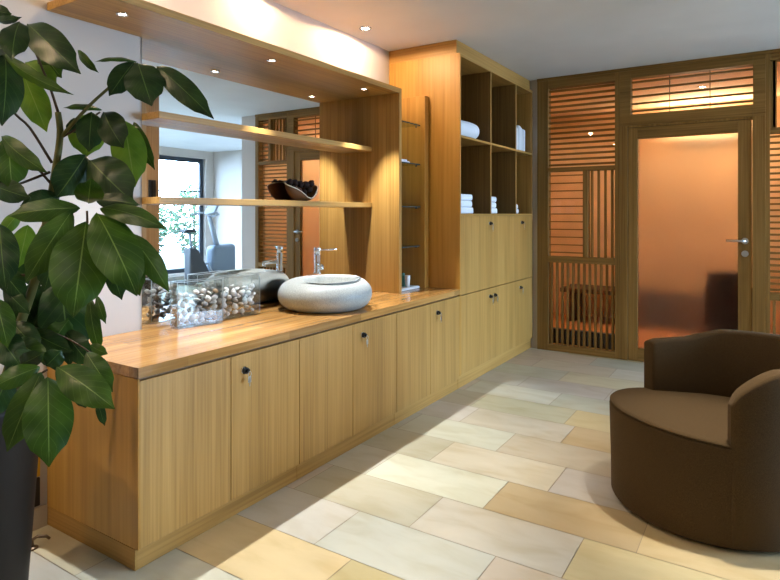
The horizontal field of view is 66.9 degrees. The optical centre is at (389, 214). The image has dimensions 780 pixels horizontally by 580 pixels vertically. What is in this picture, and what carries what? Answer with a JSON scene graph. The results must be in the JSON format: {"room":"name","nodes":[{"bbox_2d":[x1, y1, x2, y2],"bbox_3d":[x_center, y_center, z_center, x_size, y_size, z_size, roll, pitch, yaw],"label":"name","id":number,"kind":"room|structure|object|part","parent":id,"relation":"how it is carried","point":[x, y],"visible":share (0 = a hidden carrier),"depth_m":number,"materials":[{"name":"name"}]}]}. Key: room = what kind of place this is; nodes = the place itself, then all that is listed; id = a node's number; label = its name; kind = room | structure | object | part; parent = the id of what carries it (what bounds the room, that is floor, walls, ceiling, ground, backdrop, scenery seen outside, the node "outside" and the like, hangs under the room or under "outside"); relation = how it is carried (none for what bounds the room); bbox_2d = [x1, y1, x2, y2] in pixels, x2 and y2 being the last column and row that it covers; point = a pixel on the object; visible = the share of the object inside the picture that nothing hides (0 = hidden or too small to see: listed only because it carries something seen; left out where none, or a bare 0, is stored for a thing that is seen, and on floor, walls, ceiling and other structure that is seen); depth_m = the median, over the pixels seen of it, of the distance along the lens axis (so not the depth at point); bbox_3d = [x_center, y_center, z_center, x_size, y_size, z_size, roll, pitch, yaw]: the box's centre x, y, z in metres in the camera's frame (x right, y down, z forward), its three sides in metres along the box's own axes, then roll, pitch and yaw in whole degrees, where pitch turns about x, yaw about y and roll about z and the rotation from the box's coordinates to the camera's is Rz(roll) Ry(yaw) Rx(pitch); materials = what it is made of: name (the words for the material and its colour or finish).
{"room":"changing room","nodes":[
{"label":"changing room","id":0,"kind":"room"},
{"bbox_2d":[0,0,388,507],"bbox_3d":[-0.410,0.050,4.285,0.100,2.761,10.700,0,0,33],"label":"wall","id":1,"kind":"structure","parent":0,"point":[268,21],"depth_m":2.81,"materials":[{"name":"white paint"}]},
{"bbox_2d":[34,457,39,506],"bbox_3d":[-1.493,1.061,2.485,0.015,0.340,0.040,0,0,33],"label":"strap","id":2,"kind":"object","parent":1,"relation":"hanging from","point":[37,495],"visible":0.38,"depth_m":2.49,"materials":[{"name":"black leather"}]},
{"bbox_2d":[33,504,46,530],"bbox_3d":[-2.331,1.285,1.179,0.012,0.090,3.197,0,0,33],"label":"baseboard","id":3,"kind":"structure","parent":1,"relation":"attached to","point":[40,513],"depth_m":2.50,"materials":[{"name":"stone"}]},
{"bbox_2d":[141,37,356,329],"bbox_3d":[-0.737,-0.151,3.676,0.005,1.441,1.817,0,0,33],"label":"mirror","id":4,"kind":"object","parent":1,"relation":"attached to","point":[277,243],"visible":0.86,"depth_m":3.46,"materials":[{"name":"white mirror"}]},
{"bbox_2d":[29,313,779,579],"bbox_3d":[2.766,1.387,2.253,7.641,0.126,10.700,0,0,33],"label":"floor","id":5,"kind":"structure","parent":0,"point":[506,475],"depth_m":2.61,"materials":[{"name":"tile"}]},
{"bbox_2d":[31,534,50,550],"bbox_3d":[-1.403,1.305,2.348,0.086,0.049,0.044,0,0,-5],"label":"doorstop","id":6,"kind":"object","parent":5,"relation":"on","point":[33,546],"visible":0.66,"depth_m":2.35,"materials":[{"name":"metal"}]},
{"bbox_2d":[0,5,213,579],"bbox_3d":[-1.056,0.328,1.835,0.944,2.002,0.507,0,0,33],"label":"plant","id":7,"kind":"object","parent":5,"relation":"on","point":[50,321],"visible":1,"depth_m":1.77,"materials":[{"name":"green plant"}]},
{"bbox_3d":[-1.341,0.970,1.930,0.364,0.719,0.364,0,0,33],"label":"planter","id":8,"kind":"part","parent":7,"relation":"part of","materials":[{"name":"black plastic"}]},
{"bbox_2d":[47,338,298,570],"bbox_3d":[-0.949,0.972,2.725,0.670,0.715,0.894,0,0,33],"label":"base cabinet","id":9,"kind":"object","parent":5,"relation":"on","point":[181,452],"visible":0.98,"depth_m":2.40,"materials":[{"name":"brown wood"}]},
{"bbox_3d":[-1.200,0.932,2.361,0.639,0.636,0.006,0,0,33],"label":"panel","id":10,"kind":"part","parent":9,"relation":"part of","materials":[{"name":"brown wood"}]},
{"bbox_3d":[-0.819,0.935,2.383,0.020,0.626,0.440,0,0,33],"label":"door","id":11,"kind":"part","parent":9,"relation":"part of","materials":[{"name":"brown wood"}]},
{"bbox_3d":[-0.579,0.935,2.757,0.020,0.626,0.441,0,0,33],"label":"door","id":12,"kind":"part","parent":9,"relation":"part of","materials":[{"name":"brown wood"}]},
{"bbox_2d":[72,287,459,378],"bbox_3d":[-0.470,0.591,3.501,0.640,0.042,2.716,0,0,33],"label":"countertop","id":13,"kind":"structure","parent":9,"relation":"on","point":[138,354],"depth_m":2.82,"materials":[{"name":"brown wood"}]},
{"bbox_2d":[170,277,222,329],"bbox_3d":[-0.989,0.453,3.023,0.076,0.232,0.250,0,0,44],"label":"glass vase","id":14,"kind":"object","parent":13,"relation":"on","point":[206,322],"visible":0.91,"depth_m":3.01,"materials":[{"name":"clear glass"}]},
{"bbox_2d":[193,307,199,313],"bbox_3d":[-0.988,0.490,3.011,0.032,0.036,0.031,0,0,4],"label":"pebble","id":15,"kind":"object","parent":14,"relation":"in","point":[196,310],"visible":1,"depth_m":3.00,"materials":[{"name":"white stone"}]},
{"bbox_2d":[47,0,401,292],"bbox_3d":[-0.693,-0.170,3.400,0.373,1.477,2.304,0,0,33],"label":"frame","id":16,"kind":"object","parent":13,"relation":"on","point":[379,107],"visible":0.9,"depth_m":4.07,"materials":[{"name":"brown wood"}]},
{"bbox_2d":[116,12,128,16],"bbox_3d":[-1.165,-0.869,2.566,0.052,0.007,0.052,0,0,33],"label":"recessed light","id":17,"kind":"object","parent":16,"relation":"attached to","point":[121,14],"visible":1,"depth_m":2.57,"materials":[{"name":"silver metal"}]},
{"bbox_2d":[142,111,371,152],"bbox_3d":[-0.677,-0.480,3.638,0.134,0.034,1.817,0,0,33],"label":"wall shelf","id":18,"kind":"object","parent":16,"relation":"attached to","point":[157,116],"visible":1,"depth_m":3.34,"materials":[{"name":"brown wood"}]},
{"bbox_2d":[142,197,371,207],"bbox_3d":[-0.677,-0.067,3.638,0.134,0.034,1.817,0,0,33],"label":"wall shelf","id":19,"kind":"object","parent":16,"relation":"attached to","point":[145,200],"visible":1,"depth_m":3.31,"materials":[{"name":"brown wood"}]},
{"bbox_2d":[284,182,317,200],"bbox_3d":[-0.573,-0.145,3.802,0.116,0.120,0.302,0,0,33],"label":"bowl","id":20,"kind":"object","parent":19,"relation":"on","point":[294,193],"visible":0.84,"depth_m":3.73,"materials":[{"name":"beige ceramic"}]},
{"bbox_2d":[286,179,292,185],"bbox_3d":[-0.632,-0.202,3.716,0.043,0.046,0.049,0,0,30],"label":"seed pod","id":21,"kind":"object","parent":20,"relation":"in","point":[289,181],"visible":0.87,"depth_m":3.70,"materials":[{"name":"black plant"}]},
{"bbox_2d":[291,179,297,185],"bbox_3d":[-0.610,-0.199,3.764,0.047,0.048,0.045,0,0,15],"label":"seed pod","id":22,"kind":"object","parent":20,"relation":"in","point":[295,182],"visible":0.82,"depth_m":3.75,"materials":[{"name":"black plant"}]},
{"bbox_2d":[297,180,303,187],"bbox_3d":[-0.578,-0.194,3.805,0.043,0.051,0.045,0,0,-41],"label":"seed pod","id":23,"kind":"object","parent":20,"relation":"in","point":[300,183],"visible":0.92,"depth_m":3.79,"materials":[{"name":"black plant"}]},
{"bbox_2d":[303,181,309,187],"bbox_3d":[-0.553,-0.194,3.851,0.046,0.046,0.047,0,0,32],"label":"seed pod","id":24,"kind":"object","parent":20,"relation":"in","point":[306,184],"visible":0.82,"depth_m":3.84,"materials":[{"name":"black plant"}]},
{"bbox_2d":[305,186,312,192],"bbox_3d":[-0.533,-0.161,3.869,0.048,0.046,0.047,0,0,-19],"label":"seed pod","id":25,"kind":"object","parent":20,"relation":"in","point":[309,189],"visible":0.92,"depth_m":3.85,"materials":[{"name":"black plant"}]},
{"bbox_2d":[309,180,313,186],"bbox_3d":[-0.520,-0.201,3.892,0.046,0.048,0.044,0,0,18],"label":"seed pod","id":26,"kind":"object","parent":20,"relation":"in","point":[311,182],"visible":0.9,"depth_m":3.88,"materials":[{"name":"black plant"}]},
{"bbox_3d":[-0.082,-0.170,4.356,0.373,1.477,0.034,0,0,33],"label":"panel","id":27,"kind":"part","parent":16,"relation":"part of","materials":[{"name":"brown wood"}]},
{"bbox_2d":[215,273,259,319],"bbox_3d":[-0.846,0.453,3.278,0.076,0.232,0.250,0,0,38],"label":"glass vase","id":28,"kind":"object","parent":13,"relation":"on","point":[249,313],"visible":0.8,"depth_m":3.31,"materials":[{"name":"clear glass"}]},
{"bbox_2d":[278,274,371,312],"bbox_3d":[-0.393,0.475,3.586,0.570,0.190,0.570,0,0,33],"label":"vessel basin","id":29,"kind":"object","parent":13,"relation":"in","point":[322,293],"visible":1,"depth_m":3.37,"materials":[{"name":"grey stone"}]},
{"bbox_2d":[314,247,336,273],"bbox_3d":[-0.431,0.296,3.770,0.134,0.168,0.155,0,0,33],"label":"tap","id":30,"kind":"object","parent":29,"relation":"on","point":[318,266],"visible":1,"depth_m":3.77,"materials":[{"name":"silver metal"}]},
{"bbox_3d":[-0.444,0.326,3.738,0.028,0.049,0.120,0,0,-21],"label":"spout","id":31,"kind":"part","parent":30,"relation":"part of","materials":[{"name":"silver metal"}]},
{"bbox_3d":[-0.403,0.228,3.795,0.125,0.016,0.015,0,0,-1],"label":"lever","id":32,"kind":"part","parent":30,"relation":"part of","materials":[{"name":"silver metal"}]},
{"bbox_2d":[402,285,419,290],"bbox_3d":[0.106,0.560,4.469,0.120,0.018,0.275,0,0,33],"label":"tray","id":33,"kind":"object","parent":13,"relation":"on","point":[411,287],"visible":0.36,"depth_m":4.45,"materials":[{"name":"white plastic"}]},
{"bbox_2d":[402,273,404,285],"bbox_3d":[0.100,0.500,4.515,0.044,0.100,0.044,0,0,33],"label":"pump bottle","id":34,"kind":"object","parent":33,"relation":"on","point":[403,274],"visible":0.58,"depth_m":4.49,"materials":[{"name":"teal"}]},
{"bbox_2d":[405,275,409,286],"bbox_3d":[0.132,0.507,4.473,0.043,0.087,0.043,0,0,33],"label":"tumbler","id":35,"kind":"object","parent":33,"relation":"on","point":[407,277],"visible":1,"depth_m":4.46,"materials":[{"name":"white plastic"}]},
{"bbox_2d":[402,96,428,287],"bbox_3d":[0.131,-0.174,4.692,0.369,1.487,0.064,0,0,33],"label":"board","id":36,"kind":"object","parent":13,"relation":"on","point":[415,141],"visible":0.52,"depth_m":4.62,"materials":[{"name":"brown wood"}]},
{"bbox_2d":[402,162,419,166],"bbox_3d":[0.004,-0.380,4.529,0.328,0.019,0.343,0,0,33],"label":"glass shelf","id":37,"kind":"object","parent":36,"relation":"attached to","point":[403,163],"visible":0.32,"depth_m":4.51,"materials":[{"name":"grey"}]},
{"bbox_3d":[0.004,-0.384,4.529,0.327,0.008,0.343,0,0,33],"label":"pane","id":38,"kind":"part","parent":37,"relation":"part of","materials":[{"name":"green glass"}]},
{"bbox_2d":[402,245,419,247],"bbox_3d":[0.004,0.252,4.529,0.328,0.019,0.343,0,0,33],"label":"glass shelf","id":39,"kind":"object","parent":36,"relation":"attached to","point":[403,246],"visible":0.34,"depth_m":4.54,"materials":[{"name":"grey"}]},
{"bbox_2d":[402,206,419,208],"bbox_3d":[0.004,-0.051,4.529,0.328,0.019,0.343,0,0,33],"label":"glass shelf","id":40,"kind":"object","parent":36,"relation":"attached to","point":[415,207],"visible":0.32,"depth_m":4.55,"materials":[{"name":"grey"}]},
{"bbox_2d":[402,120,419,127],"bbox_3d":[0.004,-0.683,4.529,0.328,0.019,0.343,0,0,33],"label":"glass shelf","id":41,"kind":"object","parent":36,"relation":"attached to","point":[402,120],"visible":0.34,"depth_m":4.50,"materials":[{"name":"grey"}]},
{"bbox_2d":[296,312,395,479],"bbox_3d":[-0.461,0.972,3.487,0.670,0.715,0.911,0,0,33],"label":"base cabinet","id":42,"kind":"object","parent":5,"relation":"on","point":[347,373],"visible":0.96,"depth_m":3.25,"materials":[{"name":"brown wood"}]},
{"bbox_3d":[-0.338,0.935,3.135,0.020,0.626,0.447,0,0,33],"label":"door","id":43,"kind":"part","parent":42,"relation":"part of","materials":[{"name":"brown wood"}]},
{"bbox_3d":[-0.092,0.935,3.519,0.020,0.626,0.458,0,0,33],"label":"door","id":44,"kind":"part","parent":42,"relation":"part of","materials":[{"name":"brown wood"}]},
{"bbox_2d":[393,296,459,424],"bbox_3d":[0.029,0.972,4.254,0.670,0.715,0.906,0,0,33],"label":"base cabinet","id":45,"kind":"object","parent":5,"relation":"on","point":[427,335],"visible":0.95,"depth_m":4.05,"materials":[{"name":"brown wood"}]},
{"bbox_3d":[0.152,0.935,3.901,0.020,0.626,0.440,0,0,33],"label":"door","id":46,"kind":"part","parent":45,"relation":"part of","materials":[{"name":"brown wood"}]},
{"bbox_3d":[0.397,0.935,4.283,0.020,0.626,0.459,0,0,33],"label":"door","id":47,"kind":"part","parent":45,"relation":"part of","materials":[{"name":"brown wood"}]},
{"bbox_2d":[389,40,532,388],"bbox_3d":[0.720,-0.001,5.333,0.670,2.658,1.649,0,0,33],"label":"tall cabinet","id":48,"kind":"object","parent":5,"relation":"on","point":[482,254],"visible":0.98,"depth_m":4.98,"materials":[{"name":"brown wood"}]},
{"bbox_3d":[0.267,0.002,4.655,0.638,2.456,0.018,0,0,33],"label":"panel","id":49,"kind":"part","parent":48,"relation":"part of","materials":[{"name":"brown wood"}]},
{"bbox_2d":[461,207,472,213],"bbox_3d":[0.449,-0.030,4.762,0.352,0.050,0.333,0,0,33],"label":"folded towel","id":50,"kind":"object","parent":48,"relation":"on","point":[464,210],"visible":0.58,"depth_m":4.70,"materials":[{"name":"white fabric"}]},
{"bbox_2d":[461,201,471,206],"bbox_3d":[0.444,-0.083,4.759,0.346,0.050,0.324,0,0,33],"label":"folded towel","id":51,"kind":"object","parent":50,"relation":"on","point":[463,203],"visible":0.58,"depth_m":4.70,"materials":[{"name":"white fabric"}]},
{"bbox_2d":[461,194,471,200],"bbox_3d":[0.444,-0.135,4.753,0.352,0.050,0.310,0,0,33],"label":"folded towel","id":52,"kind":"object","parent":51,"relation":"on","point":[464,197],"visible":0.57,"depth_m":4.70,"materials":[{"name":"white fabric"}]},
{"bbox_2d":[461,120,478,138],"bbox_3d":[0.581,-0.688,4.779,0.151,0.143,0.420,0,0,33],"label":"rolled towel","id":53,"kind":"object","parent":48,"relation":"on","point":[468,129],"visible":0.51,"depth_m":4.75,"materials":[{"name":"white fabric"}]},
{"bbox_3d":[0.688,0.317,4.738,0.020,0.601,0.575,0,0,33],"label":"door","id":54,"kind":"part","parent":48,"relation":"part of","materials":[{"name":"brown wood"}]},
{"bbox_3d":[0.688,0.924,4.738,0.020,0.603,0.575,0,0,33],"label":"door","id":55,"kind":"part","parent":48,"relation":"part of","materials":[{"name":"brown wood"}]},
{"bbox_2d":[491,208,496,213],"bbox_3d":[0.742,-0.029,5.219,0.352,0.048,0.258,0,0,33],"label":"folded towel","id":56,"kind":"object","parent":48,"relation":"on","point":[493,210],"visible":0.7,"depth_m":5.16,"materials":[{"name":"white fabric"}]},
{"bbox_2d":[461,135,531,155],"bbox_3d":[0.712,-0.594,5.333,0.620,0.018,1.605,0,0,33],"label":"shelf","id":57,"kind":"object","parent":48,"relation":"attached to","point":[467,143],"depth_m":5.10,"materials":[{"name":"brown wood"}]},
{"bbox_2d":[461,214,531,215],"bbox_3d":[0.712,0.005,5.333,0.620,0.018,1.605,0,0,33],"label":"shelf","id":58,"kind":"object","parent":48,"relation":"attached to","point":[461,214],"depth_m":5.08,"materials":[{"name":"brown wood"}]},
{"bbox_3d":[1.002,0.924,5.229,0.020,0.603,0.586,0,0,33],"label":"door","id":59,"kind":"part","parent":48,"relation":"part of","materials":[{"name":"brown wood"}]},
{"bbox_3d":[1.002,0.317,5.229,0.020,0.601,0.586,0,0,33],"label":"door","id":60,"kind":"part","parent":48,"relation":"part of","materials":[{"name":"brown wood"}]},
{"bbox_2d":[516,125,524,150],"bbox_3d":[1.127,-0.732,5.746,0.274,0.256,0.368,0,0,33],"label":"towel","id":61,"kind":"object","parent":48,"relation":"on","point":[520,133],"visible":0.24,"depth_m":5.70,"materials":[{"name":"white fabric"}]},
{"bbox_3d":[1.279,0.317,5.662,0.020,0.601,0.438,0,0,33],"label":"door","id":62,"kind":"part","parent":48,"relation":"part of","materials":[{"name":"brown wood"}]},
{"bbox_3d":[1.279,0.924,5.662,0.020,0.603,0.438,0,0,33],"label":"door","id":63,"kind":"part","parent":48,"relation":"part of","materials":[{"name":"brown wood"}]},
{"bbox_3d":[1.143,0.002,6.024,0.638,2.456,0.022,0,0,33],"label":"panel","id":64,"kind":"part","parent":48,"relation":"part of","materials":[{"name":"brown wood"}]},
{"bbox_2d":[537,72,619,358],"bbox_3d":[1.801,0.014,5.645,0.774,2.630,0.090,0,0,33],"label":"slatted screen","id":65,"kind":"object","parent":5,"relation":"on","point":[545,261],"visible":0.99,"depth_m":5.61,"materials":[{"name":"brown wood"}]},
{"bbox_3d":[1.704,-0.002,5.701,0.332,0.756,0.030,0,0,33],"label":"louvre panel","id":66,"kind":"part","parent":65,"relation":"part of","materials":[{"name":"brown wood"}]},
{"bbox_3d":[1.828,-1.263,5.628,0.622,0.076,0.090,0,0,33],"label":"rail","id":67,"kind":"part","parent":65,"relation":"part of","materials":[{"name":"brown wood"}]},
{"bbox_3d":[1.828,-0.431,5.628,0.622,0.039,0.090,0,0,33],"label":"rail","id":68,"kind":"part","parent":65,"relation":"part of","materials":[{"name":"brown wood"}]},
{"bbox_3d":[1.828,0.439,5.628,0.622,0.059,0.090,0,0,33],"label":"rail","id":69,"kind":"part","parent":65,"relation":"part of","materials":[{"name":"brown wood"}]},
{"bbox_3d":[1.828,1.298,5.628,0.622,0.062,0.090,0,0,33],"label":"rail","id":70,"kind":"part","parent":65,"relation":"part of","materials":[{"name":"brown wood"}]},
{"bbox_3d":[1.826,-0.838,5.623,0.621,0.740,0.030,0,0,33],"label":"louvre panel","id":71,"kind":"part","parent":65,"relation":"part of","materials":[{"name":"brown wood"}]},
{"bbox_3d":[1.826,0.868,5.623,0.589,0.798,0.030,0,0,33],"label":"batten panel","id":72,"kind":"part","parent":65,"relation":"part of","materials":[{"name":"brown wood"}]},
{"bbox_3d":[1.985,-0.002,5.521,0.201,0.820,0.030,0,0,33],"label":"batten panel","id":73,"kind":"part","parent":65,"relation":"part of","materials":[{"name":"brown wood"}]},
{"bbox_2d":[560,284,614,320],"bbox_3d":[3.124,1.117,6.951,2.100,0.413,0.500,0,0,33],"label":"bench","id":74,"kind":"object","parent":5,"relation":"on","point":[570,285],"visible":0.25,"depth_m":7.29,"materials":[{"name":"brown wood"}]},
{"bbox_3d":[2.349,1.142,7.447,0.060,0.363,0.400,0,0,33],"label":"leg","id":75,"kind":"part","parent":74,"relation":"part of","materials":[{"name":"brown wood"}]},
{"bbox_3d":[3.124,0.935,6.951,2.100,0.050,0.500,0,0,33],"label":"seat","id":76,"kind":"part","parent":74,"relation":"part of","materials":[{"name":"brown wood"}]},
{"bbox_2d":[609,329,779,551],"bbox_3d":[1.559,0.971,2.726,1.002,0.717,0.986,0,0,33],"label":"tub chair","id":77,"kind":"object","parent":5,"relation":"on","point":[695,449],"visible":1,"depth_m":2.45,"materials":[{"name":"brown leather"}]},
{"bbox_2d":[766,52,779,333],"bbox_3d":[3.325,0.014,4.670,0.593,2.630,0.090,0,0,33],"label":"slatted screen","id":78,"kind":"object","parent":5,"relation":"on","point":[772,59],"visible":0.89,"depth_m":4.78,"materials":[{"name":"brown wood"}]},
{"bbox_3d":[3.208,-0.973,4.739,0.261,0.544,0.030,0,0,33],"label":"batten panel","id":79,"kind":"part","parent":78,"relation":"part of","materials":[{"name":"brown wood"}]},
{"bbox_3d":[3.310,0.983,4.674,0.465,0.568,0.030,0,0,33],"label":"batten panel","id":80,"kind":"part","parent":78,"relation":"part of","materials":[{"name":"brown wood"}]},
{"bbox_3d":[3.313,-1.273,4.678,0.502,0.056,0.090,0,0,33],"label":"rail","id":81,"kind":"part","parent":78,"relation":"part of","materials":[{"name":"brown wood"}]},
{"bbox_3d":[3.313,-0.677,4.678,0.502,0.045,0.090,0,0,33],"label":"rail","id":82,"kind":"part","parent":78,"relation":"part of","materials":[{"name":"brown wood"}]},
{"bbox_3d":[3.313,0.669,4.678,0.502,0.058,0.090,0,0,33],"label":"rail","id":83,"kind":"part","parent":78,"relation":"part of","materials":[{"name":"brown wood"}]},
{"bbox_3d":[3.310,-0.007,4.674,0.502,1.260,0.030,0,0,33],"label":"louvre panel","id":84,"kind":"part","parent":78,"relation":"part of","materials":[{"name":"brown wood"}]},
{"bbox_2d":[271,0,779,116],"bbox_3d":[2.766,-1.371,2.253,7.641,0.120,10.700,0,0,33],"label":"ceiling","id":85,"kind":"structure","parent":0,"point":[533,39],"depth_m":4.30,"materials":[{"name":"white paint"}]},
{"bbox_2d":[359,26,371,30],"bbox_3d":[-0.177,-1.327,4.219,0.090,0.007,0.090,0,0,33],"label":"recessed light","id":86,"kind":"object","parent":85,"relation":"in","point":[363,28],"visible":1,"depth_m":4.22,"materials":[{"name":"silver metal"}]},
{"bbox_2d":[530,80,536,347],"bbox_3d":[1.201,-0.001,6.070,0.691,2.661,0.100,0,0,33],"label":"wall","id":87,"kind":"structure","parent":0,"point":[533,84],"depth_m":5.86,"materials":[{"name":"white paint"}]},
{"bbox_2d":[537,49,779,81],"bbox_3d":[2.524,-1.316,5.180,2.493,0.029,0.094,0,0,33],"label":"trim","id":88,"kind":"structure","parent":87,"relation":"attached to","point":[772,50],"depth_m":5.19,"materials":[{"name":"brown wood"}]},
{"bbox_2d":[551,96,779,333],"bbox_3d":[2.854,-0.001,6.336,3.189,2.661,2.128,0,0,33],"label":"wall","id":89,"kind":"structure","parent":0,"point":[555,179],"depth_m":7.66,"materials":[{"name":"paint"}]},
{"bbox_2d":[553,327,614,349],"bbox_3d":[1.888,1.232,5.761,0.700,0.183,0.060,0,0,33],"label":"trim","id":90,"kind":"structure","parent":89,"relation":"attached to","point":[554,328],"depth_m":5.73,"materials":[{"name":"black wood"}]},
{"bbox_2d":[620,115,765,361],"bbox_3d":[2.587,0.262,5.111,1.125,2.134,0.142,0,0,33],"label":"door","id":91,"kind":"structure","parent":89,"relation":"in","point":[693,193],"depth_m":5.11,"materials":[{"name":"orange glass"}]},
{"bbox_3d":[2.578,0.265,5.136,0.780,1.889,0.006,0,0,33],"label":"frosted pane","id":92,"kind":"part","parent":91,"relation":"part of","materials":[{"name":"orange glass"}]},
{"bbox_3d":[2.577,0.272,5.136,0.780,2.108,0.052,0,0,33],"label":"rail","id":93,"kind":"part","parent":91,"relation":"part of","materials":[{"name":"orange glass"}]},
{"bbox_2d":[620,54,765,125],"bbox_3d":[2.601,-1.053,5.133,1.125,0.496,0.090,0,0,33],"label":"screen","id":94,"kind":"object","parent":91,"relation":"on","point":[758,108],"visible":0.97,"depth_m":5.08,"materials":[{"name":"brown wood"}]},
{"bbox_3d":[2.602,-1.067,5.127,0.943,0.277,0.030,0,0,33],"label":"louvre panel","id":95,"kind":"part","parent":94,"relation":"part of","materials":[{"name":"brown wood"}]},
{"bbox_3d":[2.872,0.222,4.880,0.161,0.052,0.060,0,0,33],"label":"handle","id":96,"kind":"part","parent":91,"relation":"part of","materials":[{"name":"silver metal"}]}
]}

